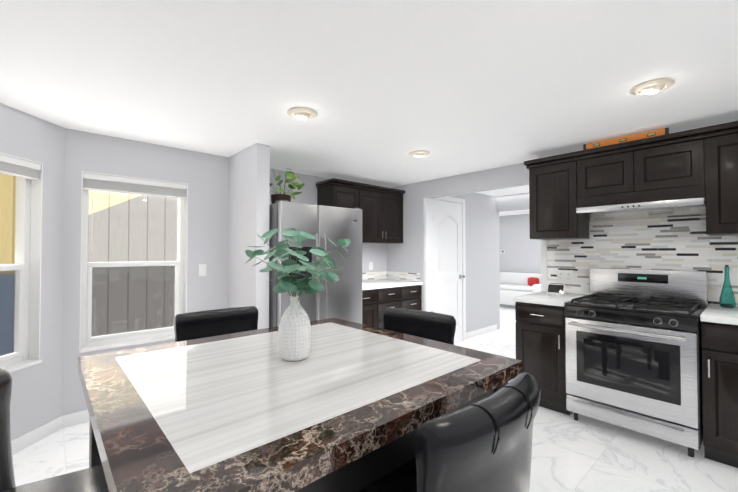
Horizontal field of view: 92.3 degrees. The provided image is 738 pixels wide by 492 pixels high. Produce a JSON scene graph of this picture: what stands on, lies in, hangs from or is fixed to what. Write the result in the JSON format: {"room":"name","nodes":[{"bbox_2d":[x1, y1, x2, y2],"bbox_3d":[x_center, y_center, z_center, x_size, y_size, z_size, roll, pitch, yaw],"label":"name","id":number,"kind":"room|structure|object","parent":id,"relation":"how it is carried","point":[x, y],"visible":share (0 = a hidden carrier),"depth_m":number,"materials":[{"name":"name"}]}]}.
{"room":"kitchen","nodes":[
{"label":"kitchen","id":0,"kind":"room"},
{"bbox_2d":[0,103,737,440],"bbox_3d":[1.679,0.256,4.031,9.814,2.250,9.240,1,-1,-42],"label":"wall","id":1,"kind":"structure","parent":0,"point":[229,201],"depth_m":3.18,"materials":[{"name":"grey paint"}]},
{"bbox_2d":[0,152,42,372],"bbox_3d":[-2.386,0.109,2.119,0.165,1.400,0.760,0,-1,3],"label":"window","id":2,"kind":"structure","parent":1,"relation":"in","point":[27,292],"depth_m":2.46,"materials":[{"name":"white plastic"}]},
{"bbox_2d":[0,154,40,333],"bbox_3d":[-2.346,0.289,2.114,0.036,1.741,0.740,0,-1,3],"label":"window blind","id":3,"kind":"object","parent":2,"relation":"attached to","point":[13,166],"visible":1,"depth_m":2.37,"materials":[{"name":"white plastic"}]},
{"bbox_2d":[79,171,187,352],"bbox_3d":[-1.983,0.125,3.034,0.760,1.400,0.165,1,-1,-42],"label":"window","id":4,"kind":"structure","parent":1,"relation":"in","point":[89,343],"depth_m":3.02,"materials":[{"name":"white plastic"}]},
{"bbox_2d":[83,172,186,258],"bbox_3d":[-1.956,0.304,3.001,0.740,1.741,0.035,1,-1,-42],"label":"window blind","id":5,"kind":"object","parent":4,"relation":"attached to","point":[100,182],"visible":0.98,"depth_m":2.97,"materials":[{"name":"white plastic"}]},
{"bbox_2d":[198,264,206,275],"bbox_3d":[-1.559,0.227,3.324,0.070,0.115,0.012,1,-1,-42],"label":"switch plate","id":6,"kind":"object","parent":1,"relation":"attached to","point":[202,269],"visible":1,"depth_m":3.32,"materials":[{"name":"white plastic"}]},
{"bbox_2d":[11,324,496,454],"bbox_3d":[1.694,1.334,4.026,9.533,0.095,9.000,1,-1,-42],"label":"baseboard","id":7,"kind":"structure","parent":1,"relation":"attached to","point":[28,439],"depth_m":2.59,"materials":[{"name":"white wood"}]},
{"bbox_2d":[316,178,404,243],"bbox_3d":[-0.076,-0.411,4.652,1.248,0.735,0.373,1,-1,-42],"label":"upper cabinet","id":8,"kind":"object","parent":1,"relation":"attached to","point":[381,207],"visible":0.77,"depth_m":4.56,"materials":[{"name":"brown wood"}]},
{"bbox_2d":[369,262,372,269],"bbox_3d":[0.031,0.279,4.986,0.070,0.115,0.008,1,-1,-42],"label":"outlet","id":9,"kind":"object","parent":1,"relation":"attached to","point":[370,265],"visible":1,"depth_m":4.98,"materials":[{"name":"white plastic"}]},
{"bbox_2d":[362,271,419,280],"bbox_3d":[0.025,0.414,4.558,1.209,0.108,0.629,1,-1,-42],"label":"backsplash","id":10,"kind":"structure","parent":1,"relation":"attached to","point":[391,275],"depth_m":4.98,"materials":[{"name":"tile"}]},
{"bbox_2d":[423,196,465,340],"bbox_3d":[1.083,0.347,4.994,0.930,2.100,0.048,1,-1,-42],"label":"door frame","id":11,"kind":"structure","parent":1,"relation":"attached to","point":[428,248],"depth_m":4.74,"materials":[{"name":"white wood"}]},
{"bbox_2d":[433,199,464,342],"bbox_3d":[1.128,0.380,4.991,0.711,2.019,0.110,1,-1,-42],"label":"pantry door","id":12,"kind":"structure","parent":1,"relation":"in","point":[448,276],"depth_m":5.00,"materials":[{"name":"white wood"}]},
{"bbox_2d":[541,240,546,290],"bbox_3d":[1.754,0.198,3.549,0.010,0.509,0.055,1,-1,-42],"label":"trim","id":13,"kind":"structure","parent":1,"relation":"attached to","point":[543,265],"depth_m":3.55,"materials":[{"name":"white"}]},
{"bbox_2d":[524,121,737,239],"bbox_3d":[2.599,-0.449,2.358,0.373,0.735,2.990,1,-1,-42],"label":"upper cabinet","id":14,"kind":"object","parent":1,"relation":"attached to","point":[696,163],"visible":0.96,"depth_m":2.72,"materials":[{"name":"brown wood"}]},
{"bbox_2d":[583,128,668,149],"bbox_3d":[2.018,-0.839,2.816,0.033,0.057,0.560,1,-1,-42],"label":"tool","id":15,"kind":"object","parent":14,"relation":"on","point":[653,133],"visible":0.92,"depth_m":2.79,"materials":[{"name":"orange painted metal"},{"name":"black plastic"},{"name":"clear plastic"}]},
{"bbox_2d":[576,195,705,221],"bbox_3d":[2.154,-0.320,2.837,0.356,0.192,0.794,1,-1,-42],"label":"range hood","id":16,"kind":"object","parent":14,"relation":"attached to","point":[690,207],"visible":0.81,"depth_m":2.77,"materials":[{"name":"silver metal"}]},
{"bbox_2d":[547,216,737,305],"bbox_3d":[2.837,0.004,2.360,0.010,0.854,3.164,1,-1,-42],"label":"backsplash","id":17,"kind":"structure","parent":1,"relation":"attached to","point":[684,243],"depth_m":2.93,"materials":[{"name":"tile"}]},
{"bbox_2d":[557,270,572,282],"bbox_3d":[1.876,0.291,3.398,0.008,0.120,0.140,1,-1,-42],"label":"outlet","id":18,"kind":"object","parent":17,"relation":"attached to","point":[564,276],"visible":1,"depth_m":3.39,"materials":[{"name":"white plastic"}]},
{"bbox_2d":[0,0,737,215],"bbox_3d":[1.679,-0.918,4.050,9.814,0.100,9.240,1,-1,-42],"label":"ceiling","id":19,"kind":"structure","parent":0,"point":[383,89],"depth_m":1.88,"materials":[{"name":"white paint"}]},
{"bbox_2d":[287,107,316,119],"bbox_3d":[-0.449,-0.889,2.387,0.200,0.067,0.200,1,-1,-42],"label":"ceiling spotlight","id":20,"kind":"object","parent":19,"relation":"attached to","point":[302,113],"visible":1,"depth_m":2.35,"materials":[{"name":"beige"}]},
{"bbox_2d":[409,150,429,157],"bbox_3d":[0.476,-0.873,3.362,0.200,0.067,0.200,1,-1,-42],"label":"ceiling spotlight","id":21,"kind":"object","parent":19,"relation":"attached to","point":[420,153],"visible":1,"depth_m":3.32,"materials":[{"name":"beige"}]},
{"bbox_2d":[630,78,674,95],"bbox_3d":[1.600,-0.896,2.005,0.200,0.067,0.200,1,-1,-42],"label":"ceiling spotlight","id":22,"kind":"object","parent":19,"relation":"attached to","point":[654,86],"visible":0.98,"depth_m":1.97,"materials":[{"name":"beige"}]},
{"bbox_2d":[12,304,737,491],"bbox_3d":[1.679,1.431,4.011,9.814,0.100,9.240,1,-1,-42],"label":"floor","id":23,"kind":"structure","parent":0,"point":[583,453],"depth_m":2.27,"materials":[{"name":"tile"}]},
{"bbox_2d":[0,368,108,491],"bbox_3d":[-0.818,0.841,0.937,0.508,0.978,0.472,1,-1,-32],"label":"chair","id":24,"kind":"object","parent":23,"relation":"on","point":[92,479],"visible":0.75,"depth_m":1.04,"materials":[{"name":"black leather"}]},
{"bbox_2d":[173,306,257,341],"bbox_3d":[-0.759,0.857,1.933,0.472,0.978,0.508,1,-1,-42],"label":"chair","id":25,"kind":"object","parent":23,"relation":"on","point":[202,324],"visible":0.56,"depth_m":2.05,"materials":[{"name":"black leather"}]},
{"bbox_2d":[78,318,521,491],"bbox_3d":[-0.273,0.881,1.331,1.220,0.911,1.164,1,-1,-42],"label":"dining table","id":26,"kind":"object","parent":23,"relation":"on","point":[346,406],"visible":0.98,"depth_m":0.95,"materials":[{"name":"stone"}]},
{"bbox_2d":[245,224,350,360],"bbox_3d":[-0.281,0.174,1.337,0.448,0.502,0.398,1,-1,-42],"label":"vase","id":27,"kind":"object","parent":26,"relation":"on","point":[294,336],"visible":1,"depth_m":1.31,"materials":[{"name":"white ceramic"}]},
{"bbox_2d":[269,200,361,327],"bbox_3d":[-0.673,0.493,3.615,0.930,1.762,0.928,1,-1,-42],"label":"fridge","id":28,"kind":"object","parent":23,"relation":"on","point":[341,298],"visible":0.48,"depth_m":3.31,"materials":[{"name":"grey metal"}]},
{"bbox_2d":[270,168,304,203],"bbox_3d":[-0.859,-0.606,3.555,0.532,0.431,0.446,1,-1,-42],"label":"potted plant","id":29,"kind":"object","parent":28,"relation":"on","point":[275,197],"visible":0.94,"depth_m":3.57,"materials":[{"name":"green plant"}]},
{"bbox_2d":[362,279,422,328],"bbox_3d":[0.041,0.929,4.523,1.220,0.921,0.686,1,-1,-42],"label":"base cabinet","id":30,"kind":"object","parent":23,"relation":"on","point":[379,296],"visible":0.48,"depth_m":4.30,"materials":[{"name":"brown wood"}]},
{"bbox_2d":[382,307,455,344],"bbox_3d":[0.158,0.857,1.888,0.472,0.978,0.508,-1,-1,41],"label":"chair","id":31,"kind":"object","parent":23,"relation":"on","point":[434,326],"visible":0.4,"depth_m":2.00,"materials":[{"name":"black leather"}]},
{"bbox_2d":[358,372,540,491],"bbox_3d":[0.163,0.841,0.977,0.472,0.978,0.508,1,-1,-42],"label":"chair","id":32,"kind":"object","parent":23,"relation":"on","point":[484,445],"visible":0.98,"depth_m":0.76,"materials":[{"name":"black leather"}]},
{"bbox_2d":[500,272,541,305],"bbox_3d":[3.221,1.061,8.794,0.830,0.800,2.360,1,-1,-42],"label":"sofa","id":33,"kind":"object","parent":23,"relation":"on","point":[513,284],"visible":0.35,"depth_m":8.30,"materials":[{"name":"white fabric"}]},
{"bbox_2d":[513,291,585,415],"bbox_3d":[1.639,0.906,3.162,0.680,0.921,0.419,1,-1,-42],"label":"base cabinet","id":34,"kind":"object","parent":23,"relation":"on","point":[540,336],"visible":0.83,"depth_m":2.93,"materials":[{"name":"brown wood"}]},
{"bbox_2d":[547,283,565,294],"bbox_3d":[1.722,0.397,3.257,0.068,0.098,0.150,1,-1,-42],"label":"smart display","id":35,"kind":"object","parent":34,"relation":"on","point":[555,289],"visible":1,"depth_m":3.24,"materials":[{"name":"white plastic"}]},
{"bbox_2d":[564,268,707,456],"bbox_3d":[2.003,0.774,2.682,0.730,1.170,0.770,1,-1,-42],"label":"range","id":36,"kind":"object","parent":23,"relation":"on","point":[633,362],"visible":1,"depth_m":2.49,"materials":[{"name":"grey metal"}]},
{"bbox_2d":[701,324,737,467],"bbox_3d":[2.473,0.911,2.268,0.647,0.880,0.450,1,-1,-42],"label":"base cabinet","id":37,"kind":"object","parent":23,"relation":"on","point":[719,328],"depth_m":2.17,"materials":[{"name":"brown wood"}]},
{"bbox_2d":[700,304,737,323],"bbox_3d":[2.973,0.442,1.711,0.664,0.040,1.962,1,-1,-42],"label":"countertop","id":38,"kind":"structure","parent":37,"relation":"on","point":[714,314],"depth_m":2.21,"materials":[{"name":"white stone"}]},
{"bbox_2d":[719,265,735,307],"bbox_3d":[2.538,0.284,2.514,0.088,0.300,0.088,1,-1,-42],"label":"bottle","id":39,"kind":"object","parent":38,"relation":"on","point":[727,299],"visible":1,"depth_m":2.50,"materials":[{"name":"teal glass"}]},
{"label":"outside","id":40,"kind":"structure","parent":0,"visible":0},
{"bbox_3d":[-4.015,1.924,3.560,11.000,0.100,7.000,1,-1,-42],"label":"ground","id":41,"kind":"structure","parent":40,"visible":0},
{"bbox_2d":[0,173,177,354],"bbox_3d":[-2.896,-0.637,2.921,7.360,5.000,5.339,1,-1,-42],"label":"siding","id":42,"kind":"object","parent":41,"relation":"on","point":[129,236],"depth_m":4.36,"materials":[{"name":"grey wood"}]}
]}

